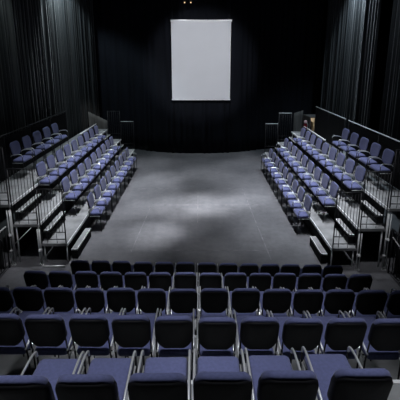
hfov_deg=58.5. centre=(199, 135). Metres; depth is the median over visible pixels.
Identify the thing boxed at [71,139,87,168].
chair
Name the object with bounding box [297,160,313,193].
chair
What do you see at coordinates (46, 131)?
chair
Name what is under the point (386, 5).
wall
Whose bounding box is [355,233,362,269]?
support
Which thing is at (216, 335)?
chair
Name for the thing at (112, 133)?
guard rail
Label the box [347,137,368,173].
chair
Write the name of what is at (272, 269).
chair
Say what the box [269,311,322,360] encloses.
chair
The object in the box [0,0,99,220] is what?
stage curtain
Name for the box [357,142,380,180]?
chair
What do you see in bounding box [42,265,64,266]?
bar
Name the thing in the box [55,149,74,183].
chair
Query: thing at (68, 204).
platform
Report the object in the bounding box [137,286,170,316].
chair
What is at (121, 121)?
guard rail
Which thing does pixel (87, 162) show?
chair
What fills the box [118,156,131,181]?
chair
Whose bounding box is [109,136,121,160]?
chair
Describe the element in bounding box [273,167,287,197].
chair
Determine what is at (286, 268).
chair
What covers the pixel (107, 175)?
chair
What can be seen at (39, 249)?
support
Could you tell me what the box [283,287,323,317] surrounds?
chair
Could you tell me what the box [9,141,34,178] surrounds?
chair
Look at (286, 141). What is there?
chair
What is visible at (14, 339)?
chair
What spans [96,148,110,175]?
chair
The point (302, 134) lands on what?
chair
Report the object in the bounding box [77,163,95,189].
chair
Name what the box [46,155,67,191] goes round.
chair
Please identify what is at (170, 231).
floor
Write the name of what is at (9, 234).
support
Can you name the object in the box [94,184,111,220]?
chair
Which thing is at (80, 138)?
chair
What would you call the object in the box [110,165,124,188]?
chair
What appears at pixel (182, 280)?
chair
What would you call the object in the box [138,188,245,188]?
tape
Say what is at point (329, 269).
chair
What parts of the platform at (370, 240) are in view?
leg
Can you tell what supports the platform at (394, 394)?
on the floor
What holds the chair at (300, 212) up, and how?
on the floor
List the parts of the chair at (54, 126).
backrest, seat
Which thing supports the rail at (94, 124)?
on the platform at (30, 236)
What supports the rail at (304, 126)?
on the platform at (370, 240)
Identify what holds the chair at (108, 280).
on the platform
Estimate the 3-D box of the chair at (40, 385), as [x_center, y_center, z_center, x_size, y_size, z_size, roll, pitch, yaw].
[-0.857,1.478,1.970,0.304,0.850,0.542,0,12,0]
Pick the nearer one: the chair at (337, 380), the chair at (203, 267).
the chair at (337, 380)
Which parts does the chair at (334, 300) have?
seat, backrest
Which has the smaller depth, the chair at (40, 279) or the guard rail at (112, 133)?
the chair at (40, 279)
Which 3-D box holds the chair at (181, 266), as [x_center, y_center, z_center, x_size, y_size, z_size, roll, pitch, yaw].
[-0.224,2.286,5.765,0.304,0.850,0.542,0,12,0]
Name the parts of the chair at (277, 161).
seat, backrest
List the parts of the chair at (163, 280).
backrest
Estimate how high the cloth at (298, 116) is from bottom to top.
1.760 m
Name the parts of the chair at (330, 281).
seat, backrest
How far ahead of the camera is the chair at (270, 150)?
12.31 m
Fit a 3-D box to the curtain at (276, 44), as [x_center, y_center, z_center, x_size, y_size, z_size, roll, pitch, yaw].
[-0.044,-2.942,14.554,10.208,7.285,1.055,0,12,0]
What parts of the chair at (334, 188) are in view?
seat, backrest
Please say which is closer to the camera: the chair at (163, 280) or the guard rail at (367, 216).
the chair at (163, 280)
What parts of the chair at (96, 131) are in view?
backrest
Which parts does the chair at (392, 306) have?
seat, backrest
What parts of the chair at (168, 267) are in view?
backrest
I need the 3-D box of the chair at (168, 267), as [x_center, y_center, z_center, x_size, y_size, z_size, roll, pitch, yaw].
[-0.549,2.286,5.764,0.304,0.850,0.542,0,12,0]
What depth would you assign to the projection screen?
13.68 m
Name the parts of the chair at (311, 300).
seat, backrest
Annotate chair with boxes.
[0,285,33,313]
[0,307,55,374]
[0,351,86,399]
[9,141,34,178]
[12,285,60,312]
[22,135,43,170]
[23,271,50,289]
[24,307,90,368]
[33,131,52,163]
[36,161,59,200]
[42,127,60,157]
[44,285,87,313]
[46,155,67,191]
[48,271,77,289]
[51,123,68,150]
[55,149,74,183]
[55,350,136,399]
[61,177,82,215]
[64,144,81,174]
[69,308,125,358]
[70,169,89,204]
[70,260,91,274]
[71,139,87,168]
[74,271,107,290]
[75,286,115,313]
[77,135,92,162]
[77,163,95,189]
[83,132,97,152]
[84,157,100,188]
[87,192,106,230]
[89,128,101,153]
[90,152,105,182]
[91,260,112,274]
[94,125,106,148]
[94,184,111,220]
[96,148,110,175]
[99,272,124,290]
[100,177,116,211]
[101,144,114,170]
[105,140,117,165]
[105,171,120,202]
[106,286,142,314]
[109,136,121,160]
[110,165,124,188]
[112,261,133,275]
[112,308,159,357]
[114,160,128,188]
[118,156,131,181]
[122,151,133,171]
[124,272,151,289]
[125,148,136,171]
[128,349,190,399]
[134,261,155,275]
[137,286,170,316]
[149,272,174,291]
[155,262,175,275]
[155,308,194,379]
[169,286,197,324]
[174,272,196,290]
[176,262,195,273]
[192,348,252,399]
[197,262,215,285]
[197,310,236,358]
[199,273,221,289]
[199,286,227,316]
[217,263,237,276]
[221,272,246,297]
[227,286,259,315]
[233,310,279,363]
[237,263,258,276]
[244,347,318,399]
[246,273,271,290]
[255,287,291,316]
[258,264,278,276]
[261,148,272,173]
[264,152,275,174]
[266,157,279,184]
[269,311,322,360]
[270,162,283,183]
[271,273,295,291]
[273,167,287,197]
[276,138,288,159]
[277,173,292,200]
[279,142,292,163]
[279,264,299,276]
[281,179,298,213]
[283,146,296,173]
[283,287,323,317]
[286,187,304,220]
[287,150,301,177]
[291,195,311,234]
[292,128,305,144]
[292,155,307,186]
[295,273,321,291]
[297,131,310,145]
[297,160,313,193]
[299,264,321,275]
[300,346,392,399]
[301,134,315,159]
[302,310,366,367]
[303,167,321,194]
[306,138,321,166]
[309,174,329,211]
[310,287,354,317]
[312,143,328,173]
[316,181,338,219]
[318,147,336,178]
[320,274,346,291]
[321,265,342,277]
[325,153,344,185]
[331,128,349,155]
[333,159,354,194]
[338,288,387,318]
[339,132,358,164]
[340,165,365,206]
[343,311,399,379]
[345,274,372,291]
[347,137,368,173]
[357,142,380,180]
[366,288,399,317]
[367,149,394,190]
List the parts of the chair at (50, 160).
backrest, seat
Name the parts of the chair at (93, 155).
backrest, seat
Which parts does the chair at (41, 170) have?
backrest, seat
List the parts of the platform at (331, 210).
leg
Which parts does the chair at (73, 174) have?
backrest, seat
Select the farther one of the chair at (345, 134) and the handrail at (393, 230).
the chair at (345, 134)
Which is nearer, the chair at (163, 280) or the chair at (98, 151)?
the chair at (163, 280)
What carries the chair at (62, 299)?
on the platform at (138, 309)
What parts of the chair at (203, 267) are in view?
backrest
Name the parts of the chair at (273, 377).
armrest, seat, backrest, armrest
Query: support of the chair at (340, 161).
on the platform at (331, 210)
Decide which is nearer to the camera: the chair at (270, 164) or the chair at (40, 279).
the chair at (40, 279)
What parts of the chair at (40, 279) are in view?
backrest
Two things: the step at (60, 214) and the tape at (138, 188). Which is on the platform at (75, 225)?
the step at (60, 214)
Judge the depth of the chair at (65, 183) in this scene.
8.12 m
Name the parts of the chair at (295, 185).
seat, backrest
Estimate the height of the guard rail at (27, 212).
1.112 m
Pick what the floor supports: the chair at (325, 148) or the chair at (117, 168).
the chair at (117, 168)
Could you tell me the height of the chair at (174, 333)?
0.850 m
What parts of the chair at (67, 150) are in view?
backrest, seat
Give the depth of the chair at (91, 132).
11.73 m
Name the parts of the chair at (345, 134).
seat, backrest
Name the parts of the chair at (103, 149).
backrest, seat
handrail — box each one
[0,226,10,274]
[387,228,399,282]
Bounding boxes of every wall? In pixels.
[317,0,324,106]
[317,0,393,134]
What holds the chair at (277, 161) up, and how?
on the floor
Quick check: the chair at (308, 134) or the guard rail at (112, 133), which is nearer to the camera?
the chair at (308, 134)
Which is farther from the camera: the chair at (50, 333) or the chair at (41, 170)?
the chair at (41, 170)
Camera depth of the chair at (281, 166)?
10.73 m
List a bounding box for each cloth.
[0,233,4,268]
[293,110,302,130]
[393,223,399,274]
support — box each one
[6,210,30,264]
[36,229,43,264]
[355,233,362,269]
[381,214,391,269]
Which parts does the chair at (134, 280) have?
backrest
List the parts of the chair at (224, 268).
backrest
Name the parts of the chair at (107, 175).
backrest, seat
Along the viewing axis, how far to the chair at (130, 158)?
12.44 m
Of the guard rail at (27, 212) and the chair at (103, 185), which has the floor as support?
the chair at (103, 185)
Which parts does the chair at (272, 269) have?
backrest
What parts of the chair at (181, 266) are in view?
backrest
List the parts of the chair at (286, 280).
backrest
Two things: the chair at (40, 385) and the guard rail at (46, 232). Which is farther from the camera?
the guard rail at (46, 232)
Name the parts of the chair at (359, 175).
seat, backrest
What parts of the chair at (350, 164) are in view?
seat, backrest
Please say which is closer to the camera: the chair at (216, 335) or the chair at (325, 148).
the chair at (216, 335)
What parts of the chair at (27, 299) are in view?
backrest, seat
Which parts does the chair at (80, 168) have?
backrest, seat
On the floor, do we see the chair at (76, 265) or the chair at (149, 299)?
the chair at (76, 265)
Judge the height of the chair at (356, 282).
0.850 m
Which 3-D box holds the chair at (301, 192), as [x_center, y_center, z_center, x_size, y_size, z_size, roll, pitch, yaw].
[2.340,1.658,8.721,0.325,0.812,0.491,0,12,0]
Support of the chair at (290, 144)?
on the platform at (323, 230)
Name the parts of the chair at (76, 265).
backrest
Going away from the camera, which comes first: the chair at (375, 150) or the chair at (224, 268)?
the chair at (224, 268)
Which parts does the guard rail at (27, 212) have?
post, post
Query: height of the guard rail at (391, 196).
1.112 m
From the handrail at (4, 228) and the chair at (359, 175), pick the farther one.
the chair at (359, 175)
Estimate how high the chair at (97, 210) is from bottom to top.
0.812 m
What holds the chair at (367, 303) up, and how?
on the platform at (138, 309)
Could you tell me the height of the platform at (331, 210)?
0.803 m
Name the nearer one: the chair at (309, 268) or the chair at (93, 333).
the chair at (93, 333)
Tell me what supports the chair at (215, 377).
on the platform at (394, 394)
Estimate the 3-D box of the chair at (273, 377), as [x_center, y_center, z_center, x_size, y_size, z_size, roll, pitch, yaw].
[0.426,1.472,1.995,0.304,0.850,0.542,0,12,0]
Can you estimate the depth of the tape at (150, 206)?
8.26 m
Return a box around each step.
[15,194,40,219]
[44,211,65,238]
[71,228,90,257]
[102,134,109,144]
[310,236,327,262]
[335,218,353,242]
[361,200,382,223]
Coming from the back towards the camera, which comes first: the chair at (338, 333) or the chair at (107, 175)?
the chair at (107, 175)
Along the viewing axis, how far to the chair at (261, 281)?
4.50 m
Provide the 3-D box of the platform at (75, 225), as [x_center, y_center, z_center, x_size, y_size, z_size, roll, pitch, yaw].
[-2.813,1.484,10.486,0.510,0.403,7.330,0,12,0]
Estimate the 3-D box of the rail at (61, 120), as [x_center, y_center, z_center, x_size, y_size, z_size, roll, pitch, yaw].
[-4.385,0.201,9.295,0.032,1.016,5.100,0,12,0]
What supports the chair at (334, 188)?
on the platform at (323, 230)
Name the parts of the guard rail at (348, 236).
post, post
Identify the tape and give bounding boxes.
[131,206,150,251]
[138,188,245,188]
[202,250,271,250]
[242,189,271,259]
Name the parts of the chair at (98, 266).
backrest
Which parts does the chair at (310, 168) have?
seat, backrest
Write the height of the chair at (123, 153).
0.812 m
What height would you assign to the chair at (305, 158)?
0.812 m
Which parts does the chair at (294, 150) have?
seat, backrest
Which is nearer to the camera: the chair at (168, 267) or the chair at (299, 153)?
the chair at (168, 267)
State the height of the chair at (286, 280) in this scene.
0.850 m
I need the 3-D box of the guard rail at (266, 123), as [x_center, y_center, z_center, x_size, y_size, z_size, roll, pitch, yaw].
[2.673,0.075,13.402,0.460,1.112,0.024,0,12,0]
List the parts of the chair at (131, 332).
leg, backrest, seat, armrest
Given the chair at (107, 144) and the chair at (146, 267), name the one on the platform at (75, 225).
the chair at (107, 144)
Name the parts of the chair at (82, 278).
backrest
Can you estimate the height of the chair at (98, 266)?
0.850 m
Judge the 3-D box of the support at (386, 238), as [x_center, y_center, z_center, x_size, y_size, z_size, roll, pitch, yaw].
[3.447,1.970,6.582,0.097,1.120,0.080,0,12,0]
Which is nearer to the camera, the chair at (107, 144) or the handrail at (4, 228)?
the handrail at (4, 228)
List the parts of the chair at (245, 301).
armrest, backrest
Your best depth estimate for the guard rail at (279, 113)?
13.32 m
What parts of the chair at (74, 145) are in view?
backrest, seat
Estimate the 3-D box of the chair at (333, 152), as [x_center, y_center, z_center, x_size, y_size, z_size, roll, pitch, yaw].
[3.320,0.713,9.296,0.325,0.812,0.491,0,12,0]
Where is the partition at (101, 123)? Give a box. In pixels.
[88,112,107,138]
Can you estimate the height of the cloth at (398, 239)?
1.110 m
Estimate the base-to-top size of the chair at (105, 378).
0.850 m
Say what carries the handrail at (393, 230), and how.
on the floor
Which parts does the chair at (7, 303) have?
backrest, seat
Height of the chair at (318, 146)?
0.812 m
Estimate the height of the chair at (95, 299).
0.850 m
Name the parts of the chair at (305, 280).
backrest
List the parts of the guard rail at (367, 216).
post, post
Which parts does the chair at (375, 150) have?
seat, backrest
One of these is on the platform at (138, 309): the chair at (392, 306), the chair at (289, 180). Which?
the chair at (392, 306)
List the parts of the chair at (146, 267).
backrest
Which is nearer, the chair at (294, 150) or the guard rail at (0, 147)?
the guard rail at (0, 147)
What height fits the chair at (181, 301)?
0.850 m
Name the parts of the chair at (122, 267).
backrest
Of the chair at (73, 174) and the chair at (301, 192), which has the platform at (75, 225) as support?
the chair at (73, 174)
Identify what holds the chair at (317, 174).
on the platform at (323, 230)
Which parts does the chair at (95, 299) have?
backrest, seat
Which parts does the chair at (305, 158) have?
seat, backrest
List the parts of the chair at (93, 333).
leg, backrest, seat, armrest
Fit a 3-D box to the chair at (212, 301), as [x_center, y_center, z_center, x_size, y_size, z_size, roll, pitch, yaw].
[0.145,1.882,3.869,0.304,0.850,0.542,0,12,0]
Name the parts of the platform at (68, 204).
leg, leg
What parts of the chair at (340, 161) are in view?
seat, backrest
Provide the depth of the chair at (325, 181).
8.32 m
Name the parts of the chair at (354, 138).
seat, backrest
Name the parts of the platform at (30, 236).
leg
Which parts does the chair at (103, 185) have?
backrest, seat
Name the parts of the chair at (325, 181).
seat, backrest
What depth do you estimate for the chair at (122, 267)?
5.48 m
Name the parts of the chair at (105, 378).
armrest, backrest, seat, armrest, leg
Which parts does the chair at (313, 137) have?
seat, backrest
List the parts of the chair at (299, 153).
seat, backrest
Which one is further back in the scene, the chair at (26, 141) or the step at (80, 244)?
the chair at (26, 141)
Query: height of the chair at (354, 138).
0.812 m
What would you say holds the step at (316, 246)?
on the floor
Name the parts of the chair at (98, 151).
backrest, seat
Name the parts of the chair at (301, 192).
seat, backrest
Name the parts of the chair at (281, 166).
seat, backrest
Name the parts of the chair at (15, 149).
backrest, seat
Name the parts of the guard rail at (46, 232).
post, post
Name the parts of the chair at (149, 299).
backrest, seat, armrest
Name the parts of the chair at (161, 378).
armrest, backrest, seat, armrest, leg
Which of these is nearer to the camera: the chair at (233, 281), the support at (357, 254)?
the chair at (233, 281)
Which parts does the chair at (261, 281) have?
backrest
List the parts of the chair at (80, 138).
backrest, seat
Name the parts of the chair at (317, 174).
seat, backrest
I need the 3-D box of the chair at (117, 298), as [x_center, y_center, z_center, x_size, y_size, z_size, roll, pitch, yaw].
[-0.801,1.880,3.878,0.304,0.850,0.542,0,12,0]
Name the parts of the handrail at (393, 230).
post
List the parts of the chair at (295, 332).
armrest, seat, backrest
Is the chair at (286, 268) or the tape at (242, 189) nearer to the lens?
the chair at (286, 268)
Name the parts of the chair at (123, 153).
seat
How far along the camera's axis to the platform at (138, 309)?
4.42 m
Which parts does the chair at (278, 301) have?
seat, backrest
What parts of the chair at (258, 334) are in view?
armrest, seat, backrest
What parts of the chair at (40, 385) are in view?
backrest, armrest, seat, armrest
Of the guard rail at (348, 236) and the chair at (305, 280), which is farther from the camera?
the guard rail at (348, 236)
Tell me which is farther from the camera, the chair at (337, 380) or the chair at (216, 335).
the chair at (216, 335)
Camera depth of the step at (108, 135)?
13.10 m
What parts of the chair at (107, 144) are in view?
backrest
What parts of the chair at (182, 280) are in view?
backrest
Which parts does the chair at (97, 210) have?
backrest, seat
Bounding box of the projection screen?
[170,20,231,99]
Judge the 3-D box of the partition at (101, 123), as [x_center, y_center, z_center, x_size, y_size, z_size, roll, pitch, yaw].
[-3.978,-0.053,14.065,0.720,1.840,0.087,0,12,0]
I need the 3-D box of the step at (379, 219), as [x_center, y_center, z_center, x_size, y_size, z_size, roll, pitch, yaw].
[3.384,1.509,7.075,0.104,0.204,0.720,0,12,0]
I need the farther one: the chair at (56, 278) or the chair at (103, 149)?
the chair at (103, 149)
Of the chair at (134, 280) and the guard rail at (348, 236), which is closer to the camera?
the chair at (134, 280)
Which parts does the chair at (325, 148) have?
seat, backrest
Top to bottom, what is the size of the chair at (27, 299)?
0.850 m
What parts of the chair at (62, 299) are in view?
backrest, seat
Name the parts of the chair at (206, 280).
backrest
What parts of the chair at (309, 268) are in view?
backrest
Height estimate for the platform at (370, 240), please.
1.203 m
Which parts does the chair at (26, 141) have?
backrest, seat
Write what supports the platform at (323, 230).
on the floor
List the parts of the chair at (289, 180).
seat, backrest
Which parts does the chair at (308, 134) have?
seat, backrest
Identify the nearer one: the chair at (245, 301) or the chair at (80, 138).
the chair at (245, 301)
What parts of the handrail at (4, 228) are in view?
post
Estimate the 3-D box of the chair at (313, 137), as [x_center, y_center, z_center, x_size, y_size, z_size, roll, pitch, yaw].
[3.311,0.368,10.878,0.325,0.812,0.491,0,12,0]
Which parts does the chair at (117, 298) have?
backrest, seat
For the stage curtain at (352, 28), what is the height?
7.280 m
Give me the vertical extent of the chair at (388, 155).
0.812 m
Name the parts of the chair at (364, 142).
seat, backrest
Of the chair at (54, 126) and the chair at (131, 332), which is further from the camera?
the chair at (54, 126)
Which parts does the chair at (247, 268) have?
backrest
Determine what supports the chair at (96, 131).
on the platform at (68, 204)
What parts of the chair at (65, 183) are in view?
backrest, seat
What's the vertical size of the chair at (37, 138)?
0.812 m
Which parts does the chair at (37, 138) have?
backrest, seat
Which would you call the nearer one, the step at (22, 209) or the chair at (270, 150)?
the step at (22, 209)
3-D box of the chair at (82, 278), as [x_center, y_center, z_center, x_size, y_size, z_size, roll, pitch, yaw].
[-1.459,2.078,4.843,0.304,0.850,0.542,0,12,0]
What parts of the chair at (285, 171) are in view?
seat, backrest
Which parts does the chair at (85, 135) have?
backrest, seat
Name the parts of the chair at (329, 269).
backrest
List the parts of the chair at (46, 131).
backrest, seat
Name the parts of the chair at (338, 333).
armrest, seat, backrest, armrest, leg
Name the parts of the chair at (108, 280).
backrest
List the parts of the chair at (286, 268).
backrest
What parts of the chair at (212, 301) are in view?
armrest, seat, backrest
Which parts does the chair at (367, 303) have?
seat, backrest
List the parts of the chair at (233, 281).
backrest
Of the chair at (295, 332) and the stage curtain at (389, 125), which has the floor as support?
the stage curtain at (389, 125)
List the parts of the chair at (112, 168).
backrest, seat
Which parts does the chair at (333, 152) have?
seat, backrest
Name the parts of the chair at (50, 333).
leg, backrest, seat, leg, armrest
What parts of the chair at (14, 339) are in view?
backrest, seat, leg, armrest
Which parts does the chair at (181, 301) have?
seat, backrest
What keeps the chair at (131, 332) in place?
on the platform at (10, 364)
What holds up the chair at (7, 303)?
on the platform at (138, 309)
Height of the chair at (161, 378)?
0.850 m
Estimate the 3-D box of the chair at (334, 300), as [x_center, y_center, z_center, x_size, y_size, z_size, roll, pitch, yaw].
[1.407,1.885,3.853,0.304,0.850,0.542,0,12,0]
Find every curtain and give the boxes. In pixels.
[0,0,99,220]
[93,0,323,153]
[320,0,381,143]
[378,0,399,218]
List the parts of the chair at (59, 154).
backrest, seat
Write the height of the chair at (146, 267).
0.850 m
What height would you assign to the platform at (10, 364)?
1.203 m
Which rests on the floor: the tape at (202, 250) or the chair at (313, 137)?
the tape at (202, 250)
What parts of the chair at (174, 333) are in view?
armrest, backrest, seat, leg, armrest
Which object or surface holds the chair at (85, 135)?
on the platform at (68, 204)
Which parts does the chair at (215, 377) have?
armrest, seat, backrest, armrest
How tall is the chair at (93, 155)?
0.812 m
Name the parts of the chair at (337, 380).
leg, armrest, seat, armrest, backrest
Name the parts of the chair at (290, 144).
seat, backrest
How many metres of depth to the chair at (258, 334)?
2.63 m
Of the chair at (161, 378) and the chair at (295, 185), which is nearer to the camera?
the chair at (161, 378)
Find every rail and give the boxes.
[0,110,67,181]
[0,147,9,204]
[6,168,37,223]
[35,189,66,243]
[80,124,95,140]
[107,111,120,138]
[121,121,133,148]
[265,123,277,151]
[278,113,291,140]
[304,126,325,150]
[314,106,345,152]
[332,192,361,247]
[347,120,399,189]
[360,171,392,228]
[389,149,399,207]
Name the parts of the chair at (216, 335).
armrest, backrest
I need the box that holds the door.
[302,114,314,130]
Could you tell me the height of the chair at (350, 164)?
0.812 m
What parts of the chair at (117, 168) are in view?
backrest, seat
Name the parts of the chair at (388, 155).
seat, backrest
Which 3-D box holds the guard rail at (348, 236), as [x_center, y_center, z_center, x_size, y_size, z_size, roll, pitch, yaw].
[2.713,1.563,6.593,0.460,1.112,0.024,0,12,0]
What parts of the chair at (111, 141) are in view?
backrest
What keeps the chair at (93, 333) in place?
on the platform at (10, 364)
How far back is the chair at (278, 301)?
3.58 m
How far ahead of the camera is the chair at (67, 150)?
9.59 m
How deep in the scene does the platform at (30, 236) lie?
7.83 m
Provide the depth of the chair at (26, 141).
8.76 m
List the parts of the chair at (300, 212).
seat, backrest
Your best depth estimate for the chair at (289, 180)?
9.66 m
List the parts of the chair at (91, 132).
backrest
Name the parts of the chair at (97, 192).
backrest, seat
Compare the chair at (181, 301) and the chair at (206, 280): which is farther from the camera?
the chair at (206, 280)
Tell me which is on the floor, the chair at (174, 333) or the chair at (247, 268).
the chair at (247, 268)
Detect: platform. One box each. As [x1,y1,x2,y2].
[0,129,107,261]
[0,335,399,379]
[13,139,120,261]
[19,309,380,334]
[41,149,134,261]
[126,380,399,399]
[264,152,356,266]
[277,142,385,266]
[291,131,399,266]
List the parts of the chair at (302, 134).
backrest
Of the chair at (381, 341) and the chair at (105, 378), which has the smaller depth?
the chair at (105, 378)
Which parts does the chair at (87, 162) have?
backrest, seat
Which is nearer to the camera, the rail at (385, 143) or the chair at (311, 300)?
the chair at (311, 300)
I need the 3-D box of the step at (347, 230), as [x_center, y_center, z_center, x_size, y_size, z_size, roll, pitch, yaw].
[2.884,1.900,7.159,0.104,0.204,0.720,0,12,0]
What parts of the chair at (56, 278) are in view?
backrest, seat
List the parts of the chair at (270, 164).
seat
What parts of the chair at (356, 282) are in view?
backrest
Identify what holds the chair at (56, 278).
on the platform
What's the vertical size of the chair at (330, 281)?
0.850 m
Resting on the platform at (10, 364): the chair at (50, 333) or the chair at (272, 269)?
the chair at (50, 333)
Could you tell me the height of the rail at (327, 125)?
1.016 m
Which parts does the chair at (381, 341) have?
armrest, leg, seat, backrest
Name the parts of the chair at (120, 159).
backrest, seat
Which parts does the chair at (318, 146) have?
seat, backrest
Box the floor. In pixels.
[0,148,399,292]

